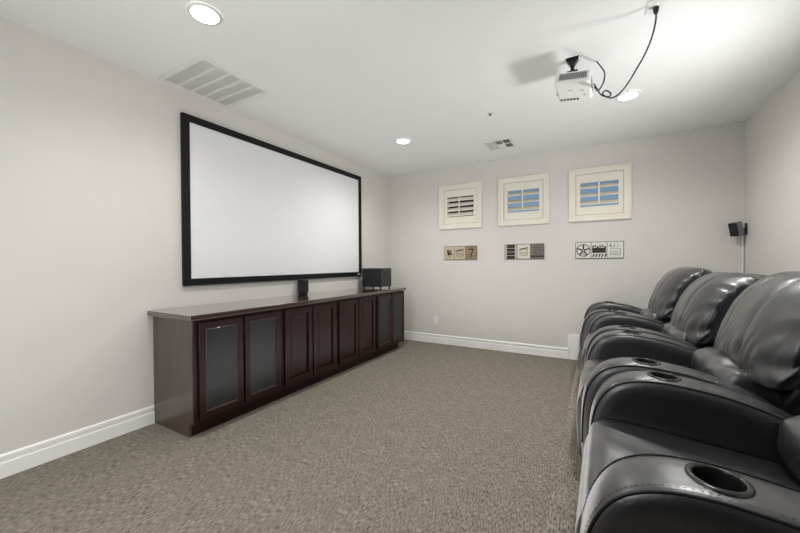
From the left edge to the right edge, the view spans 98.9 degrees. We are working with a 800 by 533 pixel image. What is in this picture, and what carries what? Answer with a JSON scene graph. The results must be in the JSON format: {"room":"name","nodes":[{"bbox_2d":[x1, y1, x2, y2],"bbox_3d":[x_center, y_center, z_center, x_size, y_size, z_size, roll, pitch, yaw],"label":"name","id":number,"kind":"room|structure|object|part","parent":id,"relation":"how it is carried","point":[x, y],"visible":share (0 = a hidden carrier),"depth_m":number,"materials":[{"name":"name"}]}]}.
{"room":"home theater","nodes":[
{"label":"home theater","id":0,"kind":"room"},
{"bbox_2d":[0,17,388,454],"bbox_3d":[-1.814,-0.127,3.131,0.120,2.740,6.300,0,1,30],"label":"wall","id":1,"kind":"structure","parent":0,"point":[91,231],"depth_m":2.40,"materials":[{"name":"paint"}]},
{"bbox_2d":[0,405,154,478],"bbox_3d":[-2.637,1.193,1.555,0.016,0.139,2.718,0,1,30],"label":"baseboard","id":2,"kind":"structure","parent":1,"relation":"attached to","point":[18,460],"depth_m":2.30,"materials":[{"name":"paint"}]},
{"bbox_2d":[180,112,361,285],"bbox_3d":[-1.217,-0.584,4.011,0.037,1.476,2.544,0,1,30],"label":"projection screen","id":3,"kind":"object","parent":1,"relation":"attached to","point":[253,209],"visible":1,"depth_m":3.56,"materials":[{"name":"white fabric"}]},
{"bbox_2d":[0,339,576,532],"bbox_3d":[0.175,1.302,2.020,4.674,0.120,6.560,0,1,30],"label":"floor","id":4,"kind":"structure","parent":0,"point":[415,436],"depth_m":2.16,"materials":[{"name":"carpet"}]},
{"bbox_2d":[153,308,281,437],"bbox_3d":[-1.517,0.812,2.929,0.588,0.862,0.784,0,1,30],"label":"base cabinet","id":5,"kind":"object","parent":4,"relation":"on","point":[210,373],"visible":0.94,"depth_m":2.65,"materials":[{"name":"brown wood"}]},
{"bbox_3d":[-1.363,0.762,2.626,0.020,0.710,0.356,0,1,30],"label":"door","id":6,"kind":"part","parent":5,"relation":"part of","materials":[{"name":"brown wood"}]},
{"bbox_3d":[-1.366,0.762,2.628,0.004,0.614,0.260,0,1,30],"label":"glass panel","id":7,"kind":"part","parent":5,"relation":"part of","materials":[{"name":"black glass"}]},
{"bbox_3d":[-1.289,0.762,2.798,0.020,0.762,0.784,0,1,30],"label":"frame","id":8,"kind":"part","parent":5,"relation":"part of","materials":[{"name":"brown wood"}]},
{"bbox_3d":[-1.179,0.758,2.949,0.020,0.710,0.356,0,1,30],"label":"door","id":9,"kind":"part","parent":5,"relation":"part of","materials":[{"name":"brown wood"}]},
{"bbox_3d":[-1.181,0.758,2.950,0.004,0.614,0.260,0,1,30],"label":"glass panel","id":10,"kind":"part","parent":5,"relation":"part of","materials":[{"name":"black glass"}]},
{"bbox_2d":[147,287,405,320],"bbox_3d":[-0.948,0.349,3.909,0.604,0.038,3.144,0,1,30],"label":"countertop","id":11,"kind":"structure","parent":5,"relation":"on","point":[207,311],"depth_m":3.09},
{"bbox_2d":[298,280,308,294],"bbox_3d":[-1.138,0.245,4.033,0.094,0.172,0.090,0,1,30],"label":"speaker","id":12,"kind":"object","parent":11,"relation":"on","point":[303,286],"visible":1,"depth_m":4.00},
{"bbox_2d":[303,280,308,292],"bbox_3d":[-1.102,0.237,4.012,0.008,0.144,0.078,0,1,30],"label":"grille","id":13,"kind":"object","parent":12,"relation":"attached to","point":[305,282],"depth_m":4.00,"materials":[{"name":"fabric"}]},
{"bbox_2d":[362,268,390,288],"bbox_3d":[-0.343,0.171,5.023,0.330,0.292,0.290,0,1,30],"label":"subwoofer","id":14,"kind":"object","parent":11,"relation":"on","point":[371,277],"visible":0.99,"depth_m":4.90,"materials":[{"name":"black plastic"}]},
{"bbox_2d":[362,269,379,285],"bbox_3d":[-0.413,0.159,4.901,0.310,0.244,0.009,0,1,30],"label":"grille","id":15,"kind":"object","parent":14,"relation":"attached to","point":[370,277],"depth_m":4.90,"materials":[{"name":"fabric"}]},
{"bbox_2d":[276,300,336,399],"bbox_3d":[-1.131,0.804,3.604,0.588,0.862,0.769,0,1,30],"label":"base cabinet","id":16,"kind":"object","parent":4,"relation":"on","point":[308,331],"visible":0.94,"depth_m":3.41,"materials":[{"name":"brown wood"}]},
{"bbox_3d":[-0.975,0.753,3.304,0.020,0.710,0.348,0,1,30],"label":"door","id":17,"kind":"part","parent":16,"relation":"part of","materials":[{"name":"brown wood"}]},
{"bbox_3d":[-0.975,0.753,3.304,0.018,0.608,0.246,0,1,30],"label":"door panel","id":18,"kind":"part","parent":16,"relation":"part of","materials":[{"name":"brown wood"}]},
{"bbox_3d":[-0.794,0.750,3.620,0.020,0.710,0.348,0,1,30],"label":"door","id":19,"kind":"part","parent":16,"relation":"part of","materials":[{"name":"brown wood"}]},
{"bbox_3d":[-0.794,0.750,3.620,0.018,0.608,0.246,0,1,30],"label":"door panel","id":20,"kind":"part","parent":16,"relation":"part of","materials":[{"name":"brown wood"}]},
{"bbox_2d":[332,295,375,375],"bbox_3d":[-0.748,0.795,4.272,0.588,0.862,0.769,0,1,30],"label":"base cabinet","id":21,"kind":"object","parent":4,"relation":"on","point":[356,336],"visible":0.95,"depth_m":4.08,"materials":[{"name":"brown wood"}]},
{"bbox_3d":[-0.592,0.745,3.972,0.020,0.710,0.348,0,1,30],"label":"door","id":22,"kind":"part","parent":21,"relation":"part of","materials":[{"name":"brown wood"}]},
{"bbox_3d":[-0.592,0.745,3.972,0.018,0.608,0.246,0,1,30],"label":"door panel","id":23,"kind":"part","parent":21,"relation":"part of","materials":[{"name":"brown wood"}]},
{"bbox_3d":[-0.411,0.741,4.288,0.020,0.710,0.348,0,1,30],"label":"door","id":24,"kind":"part","parent":21,"relation":"part of","materials":[{"name":"brown wood"}]},
{"bbox_3d":[-0.411,0.741,4.288,0.018,0.608,0.246,0,1,30],"label":"door panel","id":25,"kind":"part","parent":21,"relation":"part of","materials":[{"name":"brown wood"}]},
{"bbox_2d":[371,290,403,358],"bbox_3d":[-0.365,0.787,4.939,0.588,0.862,0.767,0,1,30],"label":"base cabinet","id":26,"kind":"object","parent":4,"relation":"on","point":[389,307],"visible":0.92,"depth_m":4.74,"materials":[{"name":"brown wood"}]},
{"bbox_3d":[-0.210,0.737,4.640,0.020,0.710,0.348,0,1,30],"label":"door","id":27,"kind":"part","parent":26,"relation":"part of","materials":[{"name":"brown wood"}]},
{"bbox_3d":[-0.212,0.737,4.641,0.004,0.614,0.252,0,1,30],"label":"glass panel","id":28,"kind":"part","parent":26,"relation":"part of","materials":[{"name":"black glass"}]},
{"bbox_3d":[-0.029,0.733,4.955,0.020,0.710,0.348,0,1,30],"label":"door","id":29,"kind":"part","parent":26,"relation":"part of","materials":[{"name":"brown wood"}]},
{"bbox_3d":[-0.032,0.733,4.957,0.004,0.614,0.252,0,1,30],"label":"glass panel","id":30,"kind":"part","parent":26,"relation":"part of","materials":[{"name":"black glass"}]},
{"bbox_2d":[544,349,581,532],"bbox_3d":[1.421,1.151,1.293,1.549,0.180,6.300,0,1,30],"label":"platform","id":31,"kind":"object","parent":4,"relation":"on","point":[562,511],"depth_m":1.71,"materials":[{"name":"carpet"}]},
{"bbox_2d":[579,267,713,358],"bbox_3d":[2.496,0.519,3.568,1.092,1.030,0.961,0,1,30],"label":"recliner","id":32,"kind":"object","parent":31,"relation":"on","point":[664,298],"visible":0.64,"depth_m":3.29,"materials":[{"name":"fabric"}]},
{"bbox_3d":[2.624,0.713,3.943,0.912,0.594,0.188,0,1,30],"label":"arm","id":33,"kind":"part","parent":32,"relation":"part of","materials":[{"name":"black leather"}]},
{"bbox_3d":[2.240,0.721,3.272,0.912,0.594,0.188,0,1,30],"label":"arm","id":34,"kind":"part","parent":32,"relation":"part of","materials":[{"name":"black leather"}]},
{"bbox_2d":[640,308,670,322],"bbox_3d":[2.614,0.551,3.501,0.246,0.236,0.570,0,1,30],"label":"lumbar cushion","id":35,"kind":"object","parent":32,"relation":"on","point":[649,312],"depth_m":3.31,"materials":[{"name":"black leather"}]},
{"bbox_2d":[648,267,713,318],"bbox_3d":[2.768,0.247,3.409,0.462,0.485,0.798,0,1,30],"label":"pillow","id":36,"kind":"object","parent":32,"relation":"on","point":[664,298],"depth_m":3.18,"materials":[{"name":"black leather"}]},
{"bbox_2d":[581,272,766,372],"bbox_3d":[2.050,0.545,2.683,1.102,1.000,0.961,0,1,30],"label":"recliner","id":37,"kind":"object","parent":31,"relation":"on","point":[699,312],"visible":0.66,"depth_m":2.38,"materials":[{"name":"black leather"}]},
{"bbox_2d":[584,333,592,355],"bbox_3d":[1.867,0.731,2.790,0.646,0.271,0.566,0,1,30],"label":"seat cushion","id":38,"kind":"object","parent":37,"relation":"on","point":[589,335],"depth_m":2.90,"materials":[{"name":"black leather"}]},
{"bbox_3d":[2.184,0.723,3.054,0.912,0.594,0.188,0,1,30],"label":"arm","id":39,"kind":"part","parent":37,"relation":"part of","materials":[{"name":"black leather"}]},
{"bbox_3d":[1.800,0.732,2.383,0.912,0.594,0.188,0,1,30],"label":"arm","id":40,"kind":"part","parent":37,"relation":"part of","materials":[{"name":"black leather"}]},
{"bbox_2d":[661,322,711,347],"bbox_3d":[2.174,0.562,2.612,0.246,0.236,0.570,0,1,30],"label":"lumbar cushion","id":41,"kind":"object","parent":37,"relation":"on","point":[674,329],"depth_m":2.48,"materials":[{"name":"black leather"}]},
{"bbox_2d":[670,272,761,344],"bbox_3d":[2.310,0.287,2.531,0.462,0.485,0.798,0,1,30],"label":"pillow","id":42,"kind":"object","parent":37,"relation":"on","point":[698,314],"depth_m":2.30,"materials":[{"name":"black leather"}]},
{"bbox_2d":[575,370,799,532],"bbox_3d":[1.105,0.551,0.939,1.093,1.030,0.961,0,1,31],"label":"recliner","id":43,"kind":"object","parent":31,"relation":"on","point":[664,452],"visible":1,"depth_m":1.08,"materials":[{"name":"black leather"}]},
{"bbox_3d":[0.845,0.753,0.646,0.912,0.594,0.188,0,1,31],"label":"arm","id":44,"kind":"part","parent":43,"relation":"part of","materials":[{"name":"black leather"}]},
{"bbox_2d":[581,419,799,519],"bbox_3d":[0.928,0.753,1.046,0.646,0.271,0.566,0,1,31],"label":"seat cushion","id":45,"kind":"object","parent":43,"relation":"on","point":[607,440],"depth_m":1.20,"materials":[{"name":"black leather"}]},
{"bbox_3d":[1.240,0.745,1.311,0.912,0.594,0.188,0,1,31],"label":"arm","id":46,"kind":"part","parent":43,"relation":"part of","materials":[{"name":"black leather"}]},
{"bbox_2d":[777,415,799,482],"bbox_3d":[1.223,0.584,0.869,0.246,0.236,0.570,0,1,31],"label":"lumbar cushion","id":47,"kind":"object","parent":43,"relation":"on","point":[788,430],"depth_m":1.07,"materials":[{"name":"black leather"}]},
{"bbox_2d":[576,271,799,457],"bbox_3d":[1.579,0.540,1.817,1.126,1.030,0.961,0,1,30],"label":"recliner","id":48,"kind":"object","parent":31,"relation":"on","point":[755,352],"visible":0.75,"depth_m":1.61,"materials":[{"name":"black leather"}]},
{"bbox_2d":[580,359,602,399],"bbox_3d":[1.386,0.742,1.931,0.646,0.271,0.566,0,1,30],"label":"seat cushion","id":49,"kind":"object","parent":48,"relation":"on","point":[590,364],"depth_m":2.07,"materials":[{"name":"black leather"}]},
{"bbox_3d":[1.703,0.734,2.194,0.912,0.594,0.188,0,1,30],"label":"arm","id":50,"kind":"part","parent":48,"relation":"part of","materials":[{"name":"black leather"}]},
{"bbox_3d":[1.319,0.742,1.524,0.912,0.594,0.188,0,1,30],"label":"arm","id":51,"kind":"part","parent":48,"relation":"part of","materials":[{"name":"black leather"}]},
{"bbox_2d":[691,347,781,407],"bbox_3d":[1.693,0.573,1.752,0.246,0.236,0.570,0,1,30],"label":"lumbar cushion","id":52,"kind":"object","parent":48,"relation":"on","point":[713,361],"depth_m":1.60,"materials":[{"name":"black leather"}]},
{"bbox_2d":[714,271,799,390],"bbox_3d":[1.861,0.268,1.641,0.462,0.485,0.798,0,1,30],"label":"pillow","id":53,"kind":"object","parent":48,"relation":"on","point":[758,337],"depth_m":1.51,"materials":[{"name":"black leather"}]},
{"bbox_2d":[0,0,799,175],"bbox_3d":[0.159,-1.558,1.994,4.674,0.120,6.560,0,1,30],"label":"ceiling","id":54,"kind":"structure","parent":0,"point":[347,79],"depth_m":2.49,"materials":[{"name":"paint"}]},
{"bbox_2d":[186,1,222,24],"bbox_3d":[-1.149,-1.485,2.018,0.188,0.010,0.188,0,1,30],"label":"recessed light","id":55,"kind":"object","parent":54,"relation":"in","point":[204,13],"visible":1,"depth_m":2.01,"materials":[{"name":"white ceramic"}]},
{"bbox_2d":[190,6,218,23],"bbox_3d":[-1.149,-1.486,2.018,0.149,0.008,0.149,0,1,30],"label":"diffuser","id":56,"kind":"object","parent":55,"relation":"attached to","point":[202,14],"depth_m":2.01,"materials":[{"name":"white plastic"}]},
{"bbox_2d":[158,56,269,108],"bbox_3d":[-1.516,-1.489,2.822,0.590,0.014,0.590,0,1,30],"label":"ceiling vent","id":57,"kind":"object","parent":54,"relation":"in","point":[201,77],"visible":1,"depth_m":2.78,"materials":[{"name":"white metal"}]},
{"bbox_2d":[395,138,410,143],"bbox_3d":[0.036,-1.512,4.128,0.188,0.010,0.188,0,1,30],"label":"recessed light","id":58,"kind":"object","parent":54,"relation":"in","point":[399,140],"visible":1,"depth_m":4.11,"materials":[{"name":"white ceramic"}]},
{"bbox_2d":[397,139,408,143],"bbox_3d":[0.036,-1.512,4.128,0.149,0.008,0.149,0,1,30],"label":"diffuser","id":59,"kind":"object","parent":58,"relation":"attached to","point":[401,141],"depth_m":4.13,"materials":[{"name":"white plastic"}]},
{"bbox_2d":[483,137,515,150],"bbox_3d":[1.242,-1.519,4.261,0.330,0.012,0.350,0,1,30],"label":"ceiling vent","id":60,"kind":"object","parent":54,"relation":"in","point":[503,143],"visible":1,"depth_m":4.25,"materials":[{"name":"white metal"}]},
{"bbox_2d":[565,55,578,71],"bbox_3d":[1.259,-1.433,2.501,0.121,0.152,0.133,0,1,30],"label":"mount","id":61,"kind":"object","parent":54,"relation":"attached to","point":[571,62],"visible":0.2,"depth_m":2.48,"materials":[{"name":"black plastic"}]},
{"bbox_3d":[1.259,-1.506,2.500,0.086,0.005,0.080,0,1,30],"label":"ceiling plate","id":62,"kind":"part","parent":61,"relation":"part of","materials":[{"name":"black plastic"}]},
{"bbox_2d":[554,69,592,101],"bbox_3d":[1.251,-1.295,2.466,0.236,0.109,0.302,0,1,32],"label":"projector","id":63,"kind":"object","parent":61,"relation":"hanging from","point":[575,85],"visible":1,"depth_m":2.38,"materials":[{"name":"white plastic"}]},
{"bbox_2d":[559,71,586,79],"bbox_3d":[1.178,-1.300,2.336,0.164,0.036,0.004,9,6,31],"label":"vent","id":64,"kind":"object","parent":63,"relation":"attached to","point":[575,75],"depth_m":2.33,"materials":[{"name":"grey plastic"}]},
{"bbox_2d":[594,61,605,90],"bbox_3d":[1.363,-1.330,2.354,0.049,0.360,0.389,0,1,23],"label":"cable","id":65,"kind":"object","parent":54,"relation":"hanging from","point":[596,61],"visible":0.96,"depth_m":2.23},
{"bbox_2d":[615,90,640,100],"bbox_3d":[2.021,-1.513,3.037,0.188,0.010,0.188,0,1,30],"label":"recessed light","id":66,"kind":"object","parent":54,"relation":"in","point":[631,94],"visible":0.98,"depth_m":3.02,"materials":[{"name":"white ceramic"}]},
{"bbox_2d":[618,92,637,99],"bbox_3d":[2.021,-1.513,3.037,0.149,0.008,0.149,0,1,30],"label":"diffuser","id":67,"kind":"object","parent":66,"relation":"attached to","point":[625,95],"depth_m":3.02,"materials":[{"name":"white plastic"}]},
{"bbox_2d":[645,0,664,15],"bbox_3d":[1.473,-1.501,1.979,0.080,0.009,0.130,0,1,30],"label":"outlet","id":68,"kind":"object","parent":54,"relation":"attached to","point":[649,11],"visible":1,"depth_m":1.97,"materials":[{"name":"white plastic"}]},
{"bbox_2d":[593,5,658,98],"bbox_3d":[1.369,-1.274,2.168,0.131,0.447,0.462,0,1,-17],"label":"power cord","id":69,"kind":"object","parent":68,"relation":"hanging from","point":[656,8],"visible":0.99,"depth_m":2.03,"materials":[{"name":"black plastic"}]},
{"bbox_2d":[388,121,744,347],"bbox_3d":[1.763,-0.163,4.792,4.674,2.740,0.140,0,1,30],"label":"wall","id":70,"kind":"structure","parent":0,"point":[688,186],"depth_m":4.50,"materials":[{"name":"paint"}]},
{"bbox_2d":[433,316,437,323],"bbox_3d":[0.561,0.843,5.407,0.080,0.124,0.010,0,1,30],"label":"wall outlet","id":71,"kind":"object","parent":70,"relation":"attached to","point":[435,318],"visible":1,"depth_m":5.40,"materials":[{"name":"white plastic"}]},
{"bbox_2d":[439,181,481,229],"bbox_3d":[0.931,-0.910,5.221,0.674,0.670,0.177,0,1,30],"label":"window","id":72,"kind":"structure","parent":70,"relation":"in","point":[444,194],"depth_m":5.17,"materials":[{"name":"paint"}]},
{"bbox_3d":[0.917,-0.910,5.196,0.510,0.510,0.028,0,1,30],"label":"shutter frame","id":73,"kind":"part","parent":72,"relation":"part of","materials":[{"name":"paint"}]},
{"bbox_2d":[444,246,476,259],"bbox_3d":[0.911,-0.205,5.189,0.521,0.208,0.017,0,1,30],"label":"wall plaque","id":74,"kind":"object","parent":70,"relation":"attached to","point":[450,252],"visible":1,"depth_m":5.18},
{"bbox_3d":[0.759,-0.205,5.270,0.166,0.196,0.004,0,1,30],"label":"print panel","id":75,"kind":"part","parent":74,"relation":"part of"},
{"bbox_3d":[0.908,-0.205,5.184,0.166,0.196,0.004,0,1,30],"label":"print panel","id":76,"kind":"part","parent":74,"relation":"part of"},
{"bbox_3d":[1.058,-0.205,5.099,0.166,0.196,0.004,0,1,30],"label":"print panel","id":77,"kind":"part","parent":74,"relation":"part of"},
{"bbox_2d":[404,331,579,359],"bbox_3d":[1.731,1.048,4.736,4.434,0.319,0.016,0,1,30],"label":"baseboard","id":78,"kind":"structure","parent":70,"relation":"attached to","point":[572,352],"depth_m":4.87,"materials":[{"name":"paint"}]},
{"bbox_2d":[498,173,549,225],"bbox_3d":[1.721,-0.911,4.768,0.674,0.670,0.177,0,1,30],"label":"window","id":79,"kind":"structure","parent":70,"relation":"in","point":[543,214],"depth_m":4.72,"materials":[{"name":"paint"}]},
{"bbox_3d":[1.707,-0.910,4.744,0.510,0.510,0.028,0,1,30],"label":"shutter frame","id":80,"kind":"part","parent":79,"relation":"part of","materials":[{"name":"paint"}]},
{"bbox_2d":[505,243,543,258],"bbox_3d":[1.711,-0.205,4.731,0.521,0.208,0.017,0,1,30],"label":"wall plaque","id":81,"kind":"object","parent":70,"relation":"attached to","point":[513,251],"visible":1,"depth_m":4.72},
{"bbox_3d":[1.559,-0.205,4.812,0.166,0.196,0.004,0,1,30],"label":"print panel","id":82,"kind":"part","parent":81,"relation":"part of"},
{"bbox_3d":[1.708,-0.205,4.726,0.166,0.196,0.004,0,1,30],"label":"print panel","id":83,"kind":"part","parent":81,"relation":"part of","materials":[{"name":"beige paper"}]},
{"bbox_3d":[1.857,-0.205,4.641,0.166,0.196,0.004,0,1,30],"label":"print panel","id":84,"kind":"part","parent":81,"relation":"part of","materials":[{"name":"grey paper"}]},
{"bbox_2d":[576,241,623,258],"bbox_3d":[2.489,-0.206,4.285,0.521,0.208,0.017,0,1,30],"label":"wall plaque","id":85,"kind":"object","parent":70,"relation":"attached to","point":[608,249],"visible":1,"depth_m":4.27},
{"bbox_3d":[2.337,-0.206,4.365,0.166,0.196,0.004,0,1,30],"label":"print panel","id":86,"kind":"part","parent":85,"relation":"part of","materials":[{"name":"white paper"}]},
{"bbox_3d":[2.487,-0.206,4.280,0.166,0.196,0.004,0,1,30],"label":"print panel","id":87,"kind":"part","parent":85,"relation":"part of","materials":[{"name":"white paper"}]},
{"bbox_3d":[2.636,-0.206,4.194,0.166,0.196,0.004,0,1,30],"label":"print panel","id":88,"kind":"part","parent":85,"relation":"part of","materials":[{"name":"white paper"}]},
{"bbox_2d":[569,162,631,221],"bbox_3d":[2.508,-0.911,4.317,0.674,0.670,0.177,0,1,30],"label":"window","id":89,"kind":"structure","parent":70,"relation":"in","point":[603,211],"depth_m":4.26,"materials":[{"name":"paint"}]},
{"bbox_3d":[2.466,-0.915,4.245,0.016,0.270,0.010,0,1,30],"label":"tilt rod","id":90,"kind":"part","parent":89,"relation":"part of","materials":[{"name":"paint"}]},
{"bbox_3d":[2.494,-0.911,4.293,0.510,0.510,0.028,0,1,30],"label":"shutter frame","id":91,"kind":"part","parent":89,"relation":"part of","materials":[{"name":"paint"}]},
{"bbox_2d":[728,221,746,236],"bbox_3d":[3.546,-0.393,3.591,0.166,0.154,0.085,0,1,-9],"label":"speaker","id":92,"kind":"object","parent":70,"relation":"attached to","point":[735,228],"visible":1,"depth_m":3.56},
{"bbox_2d":[728,223,738,236],"bbox_3d":[3.485,-0.383,3.580,0.041,0.136,0.080,0,1,-10],"label":"grille","id":93,"kind":"object","parent":92,"relation":"attached to","point":[733,227],"depth_m":3.57,"materials":[{"name":"fabric"}]},
{"bbox_2d":[741,236,743,272],"bbox_3d":[3.635,0.277,3.635,0.017,1.200,0.016,0,1,30],"label":"cord cover","id":94,"kind":"object","parent":70,"relation":"attached to","point":[742,237],"visible":0.44,"depth_m":3.63,"materials":[{"name":"white plastic"}]},
{"bbox_2d":[744,70,799,275],"bbox_3d":[2.138,-0.129,0.867,0.120,2.740,6.300,0,1,30],"label":"wall","id":95,"kind":"structure","parent":0,"point":[772,132],"depth_m":3.02,"materials":[{"name":"paint"}]},
{"label":"outside","id":96,"kind":"structure","parent":0,"visible":0},
{"bbox_2d":[449,195,472,216],"bbox_3d":[1.468,-0.510,8.556,1.317,3.772,1.359,0,1,30],"label":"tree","id":97,"kind":"object","parent":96,"point":[471,195],"visible":0.07,"depth_m":8.17,"materials":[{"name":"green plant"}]}
]}

